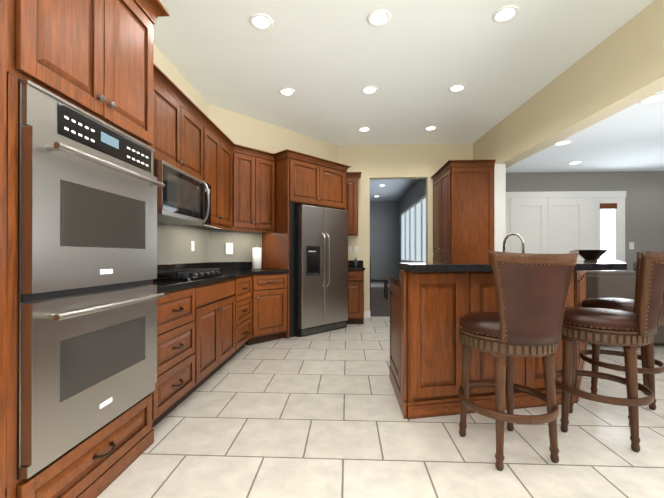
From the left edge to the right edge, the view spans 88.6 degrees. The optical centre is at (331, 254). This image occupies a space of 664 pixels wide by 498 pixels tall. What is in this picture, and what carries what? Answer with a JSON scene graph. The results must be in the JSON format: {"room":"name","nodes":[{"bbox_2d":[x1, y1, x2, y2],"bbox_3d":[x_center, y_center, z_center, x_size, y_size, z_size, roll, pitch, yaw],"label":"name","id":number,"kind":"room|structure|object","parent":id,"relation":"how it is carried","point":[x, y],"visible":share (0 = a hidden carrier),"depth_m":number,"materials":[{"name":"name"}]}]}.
{"room":"kitchen","nodes":[
{"label":"kitchen","id":0,"kind":"room"},
{"bbox_2d":[153,43,208,117],"bbox_3d":[-1.803,-0.428,1.347,0.150,3.060,6.206,0,0,3],"label":"wall","id":1,"kind":"structure","parent":0,"point":[167,68],"depth_m":3.61,"materials":[{"name":"beige paint"}]},
{"bbox_2d":[172,82,215,179],"bbox_3d":[-1.436,-0.843,2.924,0.440,1.070,0.946,0,0,3],"label":"upper cabinet","id":2,"kind":"object","parent":1,"relation":"attached to","point":[193,133],"depth_m":3.14,"materials":[{"name":"brown wood"}]},
{"bbox_2d":[172,156,219,227],"bbox_3d":[-1.402,-0.493,2.932,0.502,0.400,0.901,0,0,3],"label":"upper cabinet","id":3,"kind":"object","parent":1,"relation":"attached to","point":[195,198],"depth_m":3.04,"materials":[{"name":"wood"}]},
{"bbox_2d":[153,159,210,224],"bbox_3d":[-1.402,-0.493,2.932,0.502,0.400,0.901,0,0,3],"label":"microwave","id":4,"kind":"object","parent":3,"relation":"in","point":[185,199],"depth_m":2.80,"materials":[{"name":"silver metal"}]},
{"bbox_2d":[157,224,260,264],"bbox_3d":[-1.360,-0.124,3.490,0.543,0.465,2.920,0,0,3],"label":"backsplash","id":5,"kind":"structure","parent":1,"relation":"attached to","point":[173,244],"depth_m":4.17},
{"bbox_2d":[191,241,193,250],"bbox_3d":[-1.606,-0.100,3.927,0.008,0.114,0.070,0,0,3],"label":"electrical outlet","id":6,"kind":"object","parent":5,"relation":"attached to","point":[192,245],"visible":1,"depth_m":3.91,"materials":[{"name":"white plastic"}]},
{"bbox_2d":[225,243,232,253],"bbox_3d":[-1.381,-0.084,4.565,0.100,0.150,0.028,0,0,-44],"label":"outlet","id":7,"kind":"object","parent":5,"relation":"attached to","point":[228,248],"visible":0.96,"depth_m":4.55,"materials":[{"name":"white plastic"}]},
{"bbox_2d":[216,126,239,230],"bbox_3d":[-1.396,-0.840,3.833,0.440,1.070,0.874,0,0,3],"label":"upper cabinet","id":8,"kind":"object","parent":1,"relation":"attached to","point":[227,152],"depth_m":4.09,"materials":[{"name":"brown wood"}]},
{"bbox_2d":[209,104,336,260],"bbox_3d":[-0.750,-0.416,5.314,2.510,3.060,0.150,0,0,-44],"label":"wall","id":9,"kind":"structure","parent":0,"point":[240,129],"depth_m":4.98,"materials":[{"name":"beige paint"}]},
{"bbox_2d":[240,145,279,231],"bbox_3d":[-1.129,-0.838,4.560,0.750,1.070,0.766,0,0,3],"label":"upper cabinet","id":10,"kind":"object","parent":9,"relation":"attached to","point":[257,167],"depth_m":4.48,"materials":[{"name":"brown wood"}]},
{"bbox_2d":[97,287,663,497],"bbox_3d":[2.820,1.170,5.012,9.300,0.126,13.950,0,0,3],"label":"floor","id":11,"kind":"structure","parent":0,"point":[318,415],"depth_m":2.01,"materials":[{"name":"tile"}]},
{"bbox_2d":[0,0,31,497],"bbox_3d":[-1.399,-0.183,0.769,0.705,2.572,0.754,0,0,3],"label":"tall cabinet","id":12,"kind":"object","parent":11,"relation":"on","point":[15,15],"depth_m":1.18,"materials":[{"name":"brown wood"}]},
{"bbox_2d":[28,0,171,497],"bbox_3d":[-1.362,-0.181,1.615,0.705,2.572,0.939,0,0,3],"label":"tall cabinet","id":13,"kind":"object","parent":11,"relation":"on","point":[117,342],"depth_m":1.51,"materials":[{"name":"brown wood"}]},
{"bbox_2d":[172,284,199,410],"bbox_3d":[-1.363,0.671,2.306,0.640,0.872,0.574,0,0,3],"label":"base cabinet","id":14,"kind":"object","parent":11,"relation":"on","point":[185,297],"depth_m":2.42,"materials":[{"name":"brown wood"}]},
{"bbox_2d":[172,276,235,385],"bbox_3d":[-1.330,0.673,3.052,0.640,0.872,0.920,0,0,3],"label":"base cabinet","id":15,"kind":"object","parent":11,"relation":"on","point":[217,293],"depth_m":2.98,"materials":[{"name":"brown wood"}]},
{"bbox_2d":[153,261,288,293],"bbox_3d":[-1.121,0.165,3.475,1.021,0.143,2.927,0,0,3],"label":"countertop","id":16,"kind":"structure","parent":15,"relation":"on","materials":[{"name":"black stone"}]},
{"bbox_2d":[251,246,262,269],"bbox_3d":[-1.022,0.036,4.633,0.150,0.325,0.150,0,0,3],"label":"paper towel holder","id":17,"kind":"object","parent":16,"relation":"on","point":[256,258],"visible":1,"depth_m":4.58,"materials":[{"name":"white paper"}]},
{"bbox_2d":[192,272,251,353],"bbox_3d":[-1.296,0.675,3.816,0.640,0.872,0.610,0,0,3],"label":"base cabinet","id":18,"kind":"object","parent":11,"relation":"on","point":[243,279],"depth_m":3.76,"materials":[{"name":"brown wood"}]},
{"bbox_2d":[252,272,287,344],"bbox_3d":[-1.002,0.678,4.522,0.824,0.872,0.818,0,0,3],"label":"base cabinet","id":19,"kind":"object","parent":11,"relation":"on","point":[269,289],"depth_m":4.28,"materials":[{"name":"brown wood"}]},
{"bbox_2d":[252,152,347,338],"bbox_3d":[-0.401,-0.098,5.105,1.220,2.427,1.244,0,0,3],"label":"tall cabinet","id":20,"kind":"object","parent":11,"relation":"on","point":[301,178],"depth_m":4.64,"materials":[{"name":"brown wood"}]},
{"bbox_2d":[295,204,347,336],"bbox_3d":[-0.296,0.218,5.081,0.915,1.790,0.775,0,0,-44],"label":"refrigerator","id":21,"kind":"object","parent":11,"relation":"on","point":[321,269],"visible":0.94,"depth_m":4.76,"materials":[{"name":"silver metal"}]},
{"bbox_2d":[346,172,364,323],"bbox_3d":[0.349,-0.128,5.682,0.375,2.485,0.673,0,0,3],"label":"tall cabinet","id":22,"kind":"object","parent":11,"relation":"on","point":[355,295],"visible":0.62,"depth_m":5.46,"materials":[{"name":"brown wood"}]},
{"bbox_2d":[354,257,357,266],"bbox_3d":[0.401,0.120,5.764,0.064,0.162,0.072,0,0,3],"label":"soap dispenser","id":23,"kind":"object","parent":22,"relation":"on","point":[355,262],"visible":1,"depth_m":5.75,"materials":[{"name":"grey"}]},
{"bbox_2d":[370,255,387,299],"bbox_3d":[1.162,0.546,8.697,0.480,1.144,0.480,0,0,3],"label":"dining chair","id":24,"kind":"object","parent":11,"relation":"on","point":[385,281],"visible":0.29,"depth_m":8.47,"materials":[{"name":"black wood"}]},
{"bbox_2d":[389,233,626,418],"bbox_3d":[1.827,0.463,3.191,2.606,1.294,2.503,0,0,3],"label":"kitchen island","id":25,"kind":"object","parent":11,"relation":"on","point":[431,304],"visible":0.71,"depth_m":2.35,"materials":[{"name":"brown wood"}]},
{"bbox_2d":[430,160,495,262],"bbox_3d":[2.032,-0.120,5.400,0.664,2.472,1.090,0,0,3],"label":"pantry cabinet","id":26,"kind":"object","parent":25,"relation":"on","point":[463,211],"visible":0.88,"depth_m":4.92,"materials":[{"name":"brown wood"}]},
{"bbox_2d":[574,250,607,262],"bbox_3d":[1.862,0.012,2.449,0.200,0.092,0.200,0,0,3],"label":"decorative bowl","id":27,"kind":"object","parent":25,"relation":"on","point":[590,256],"visible":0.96,"depth_m":2.41,"materials":[{"name":"black ceramic"}]},
{"bbox_2d":[458,250,578,470],"bbox_3d":[1.018,0.541,1.900,0.566,1.126,0.595,0,0,3],"label":"bar stool","id":28,"kind":"object","parent":11,"relation":"on","point":[527,319],"visible":1,"depth_m":1.71,"materials":[{"name":"brown leather"}]},
{"bbox_2d":[555,251,663,451],"bbox_3d":[1.727,0.542,2.104,0.595,1.126,0.596,0,0,3],"label":"bar stool","id":29,"kind":"object","parent":11,"relation":"on","point":[631,333],"visible":0.94,"depth_m":1.93,"materials":[{"name":"brown leather"}]},
{"bbox_2d":[580,252,663,409],"bbox_3d":[2.304,0.544,2.624,0.596,1.126,0.596,0,0,3],"label":"bar stool","id":30,"kind":"object","parent":11,"relation":"on","point":[648,370],"visible":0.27,"depth_m":2.56,"materials":[{"name":"brown wood"}]},
{"bbox_2d":[586,262,663,345],"bbox_3d":[4.399,0.601,4.518,2.450,1.020,1.050,0,0,3],"label":"sofa","id":31,"kind":"object","parent":11,"relation":"on","point":[610,284],"visible":0.35,"depth_m":4.07,"materials":[{"name":"fabric"}]},
{"bbox_2d":[370,201,397,283],"bbox_3d":[0.642,-0.367,11.971,3.330,3.000,0.150,0,0,3],"label":"wall","id":32,"kind":"structure","parent":0,"point":[385,235],"depth_m":11.84,"materials":[{"name":"grey paint"}]},
{"bbox_2d":[371,284,389,286],"bbox_3d":[0.624,1.068,11.886,3.300,0.130,0.012,0,0,3],"label":"baseboard","id":33,"kind":"structure","parent":32,"relation":"attached to","point":[377,285],"depth_m":11.83,"materials":[{"name":"white"}]},
{"bbox_2d":[370,179,417,200],"bbox_3d":[0.515,-1.935,9.113,3.630,0.120,5.880,0,0,3],"label":"ceiling","id":34,"kind":"structure","parent":0,"point":[394,189],"depth_m":9.62,"materials":[{"name":"white paint"}]},
{"bbox_2d":[153,0,653,144],"bbox_3d":[0.265,-2.016,2.168,4.450,0.120,8.020,0,0,3],"label":"ceiling","id":35,"kind":"structure","parent":0,"point":[412,61],"depth_m":3.37,"materials":[{"name":"white paint"}]},
{"bbox_2d":[249,13,272,29],"bbox_3d":[-0.590,-1.945,2.846,0.196,0.016,0.196,0,0,3],"label":"recessed light","id":36,"kind":"object","parent":35,"relation":"in","point":[260,21],"visible":1,"depth_m":2.83,"materials":[{"name":"white"}]},
{"bbox_2d":[279,88,294,95],"bbox_3d":[-0.536,-1.941,4.065,0.196,0.016,0.196,0,0,3],"label":"recessed light","id":37,"kind":"object","parent":35,"relation":"in","point":[287,91],"visible":1,"depth_m":4.05,"materials":[{"name":"white"}]},
{"bbox_2d":[358,127,370,131],"bbox_3d":[0.499,-1.938,5.270,0.196,0.016,0.196,0,0,3],"label":"recessed light","id":38,"kind":"object","parent":35,"relation":"in","point":[363,129],"visible":0.98,"depth_m":5.25,"materials":[{"name":"white"}]},
{"bbox_2d":[361,86,377,93],"bbox_3d":[0.443,-1.941,4.021,0.196,0.016,0.196,0,0,3],"label":"recessed light","id":39,"kind":"object","parent":35,"relation":"in","point":[369,90],"visible":1,"depth_m":4.00,"materials":[{"name":"white"}]},
{"bbox_2d":[367,9,390,26],"bbox_3d":[0.389,-1.945,2.803,0.196,0.016,0.196,0,0,3],"label":"recessed light","id":40,"kind":"object","parent":35,"relation":"in","point":[379,17],"visible":1,"depth_m":2.79,"materials":[{"name":"white"}]},
{"bbox_2d":[424,126,436,130],"bbox_3d":[1.518,-1.938,5.225,0.196,0.016,0.196,0,0,3],"label":"recessed light","id":41,"kind":"object","parent":35,"relation":"in","point":[429,128],"visible":1,"depth_m":5.21,"materials":[{"name":"white"}]},
{"bbox_2d":[448,84,465,92],"bbox_3d":[1.462,-1.941,3.976,0.196,0.016,0.196,0,0,3],"label":"recessed light","id":42,"kind":"object","parent":35,"relation":"in","point":[457,88],"visible":1,"depth_m":3.96,"materials":[{"name":"white"}]},
{"bbox_2d":[492,5,518,22],"bbox_3d":[1.408,-1.945,2.757,0.196,0.016,0.196,0,0,3],"label":"recessed light","id":43,"kind":"object","parent":35,"relation":"in","point":[505,13],"visible":1,"depth_m":2.74,"materials":[{"name":"white"}]},
{"bbox_2d":[337,143,472,310],"bbox_3d":[1.329,-0.414,6.054,2.671,3.060,0.150,0,0,3],"label":"wall","id":44,"kind":"structure","parent":0,"point":[409,161],"depth_m":6.00,"materials":[{"name":"beige paint"}]},
{"bbox_2d":[364,311,369,317],"bbox_3d":[1.160,1.056,6.051,1.239,0.120,0.163,0,0,3],"label":"baseboard","id":45,"kind":"structure","parent":44,"relation":"attached to","point":[366,314],"depth_m":5.99,"materials":[{"name":"white"}]},
{"bbox_2d":[398,179,425,275],"bbox_3d":[2.253,-0.375,9.031,0.150,3.000,5.880,0,0,3],"label":"wall","id":46,"kind":"structure","parent":0,"point":[417,191],"depth_m":9.84,"materials":[{"name":"grey paint"}]},
{"bbox_2d":[401,195,425,262],"bbox_3d":[2.145,-0.551,8.976,0.060,1.510,3.800,0,0,3],"label":"dining room window","id":47,"kind":"structure","parent":46,"relation":"in","point":[413,233],"depth_m":8.81,"materials":[{"name":"white glass"}]},
{"bbox_2d":[473,0,663,167],"bbox_3d":[2.581,-1.646,2.063,0.586,0.620,7.720,0,0,3],"label":"header beam","id":48,"kind":"structure","parent":0,"point":[621,68],"depth_m":3.28,"materials":[{"name":"beige paint"}]},
{"bbox_2d":[506,171,663,270],"bbox_3d":[5.011,-0.116,5.549,4.970,2.460,0.150,0,0,3],"label":"wall","id":49,"kind":"structure","parent":0,"point":[644,213],"depth_m":5.48,"materials":[{"name":"grey paint"}]},
{"bbox_2d":[506,191,625,270],"bbox_3d":[3.767,0.044,5.491,1.920,2.140,0.074,0,0,3],"label":"door frame","id":50,"kind":"structure","parent":49,"relation":"attached to","point":[558,222],"depth_m":5.51,"materials":[{"name":"white"}]},
{"bbox_2d":[600,209,614,270],"bbox_3d":[4.413,0.044,5.464,0.297,1.740,0.068,0,0,3],"label":"window","id":51,"kind":"structure","parent":49,"relation":"in","point":[607,229],"depth_m":5.49,"materials":[{"name":"white glass"}]},
{"bbox_2d":[629,242,633,248],"bbox_3d":[4.827,-0.143,5.474,0.070,0.115,0.016,0,0,3],"label":"light switch","id":52,"kind":"object","parent":49,"relation":"attached to","point":[631,245],"visible":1,"depth_m":5.47,"materials":[{"name":"white plastic"}]},
{"bbox_2d":[506,90,663,172],"bbox_3d":[4.903,-1.417,1.789,4.850,0.120,7.680,0,0,3],"label":"ceiling","id":53,"kind":"structure","parent":0,"point":[630,138],"depth_m":4.32,"materials":[{"name":"white paint"}]},
{"bbox_2d":[553,140,572,145],"bbox_3d":[2.779,-1.341,4.096,0.196,0.016,0.196,0,0,3],"label":"recessed light","id":54,"kind":"object","parent":53,"relation":"in","point":[563,142],"visible":0.96,"depth_m":4.08,"materials":[{"name":"white"}]},
{"bbox_2d":[567,161,582,164],"bbox_3d":[3.548,-1.338,4.962,0.196,0.016,0.196,0,0,3],"label":"recessed light","id":55,"kind":"object","parent":53,"relation":"in","point":[573,162],"visible":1,"depth_m":4.94,"materials":[{"name":"white"}]},
{"bbox_2d":[639,93,663,103],"bbox_3d":[2.787,-1.344,2.944,0.196,0.016,0.196,0,0,3],"label":"recessed light","id":56,"kind":"object","parent":53,"relation":"in","point":[655,98],"visible":0.94,"depth_m":2.94,"materials":[{"name":"white"}]},
{"bbox_3d":[2.443,-0.106,5.438,0.150,2.440,0.980,0,0,3],"label":"wall","id":57,"kind":"structure","parent":0,"visible":0},
{"bbox_2d":[494,164,505,251],"bbox_3d":[2.425,-0.102,4.981,0.185,2.430,0.135,0,0,3],"label":"trim","id":58,"kind":"structure","parent":57,"relation":"attached to","point":[499,203],"depth_m":4.92,"materials":[{"name":"white paint"}]}
]}

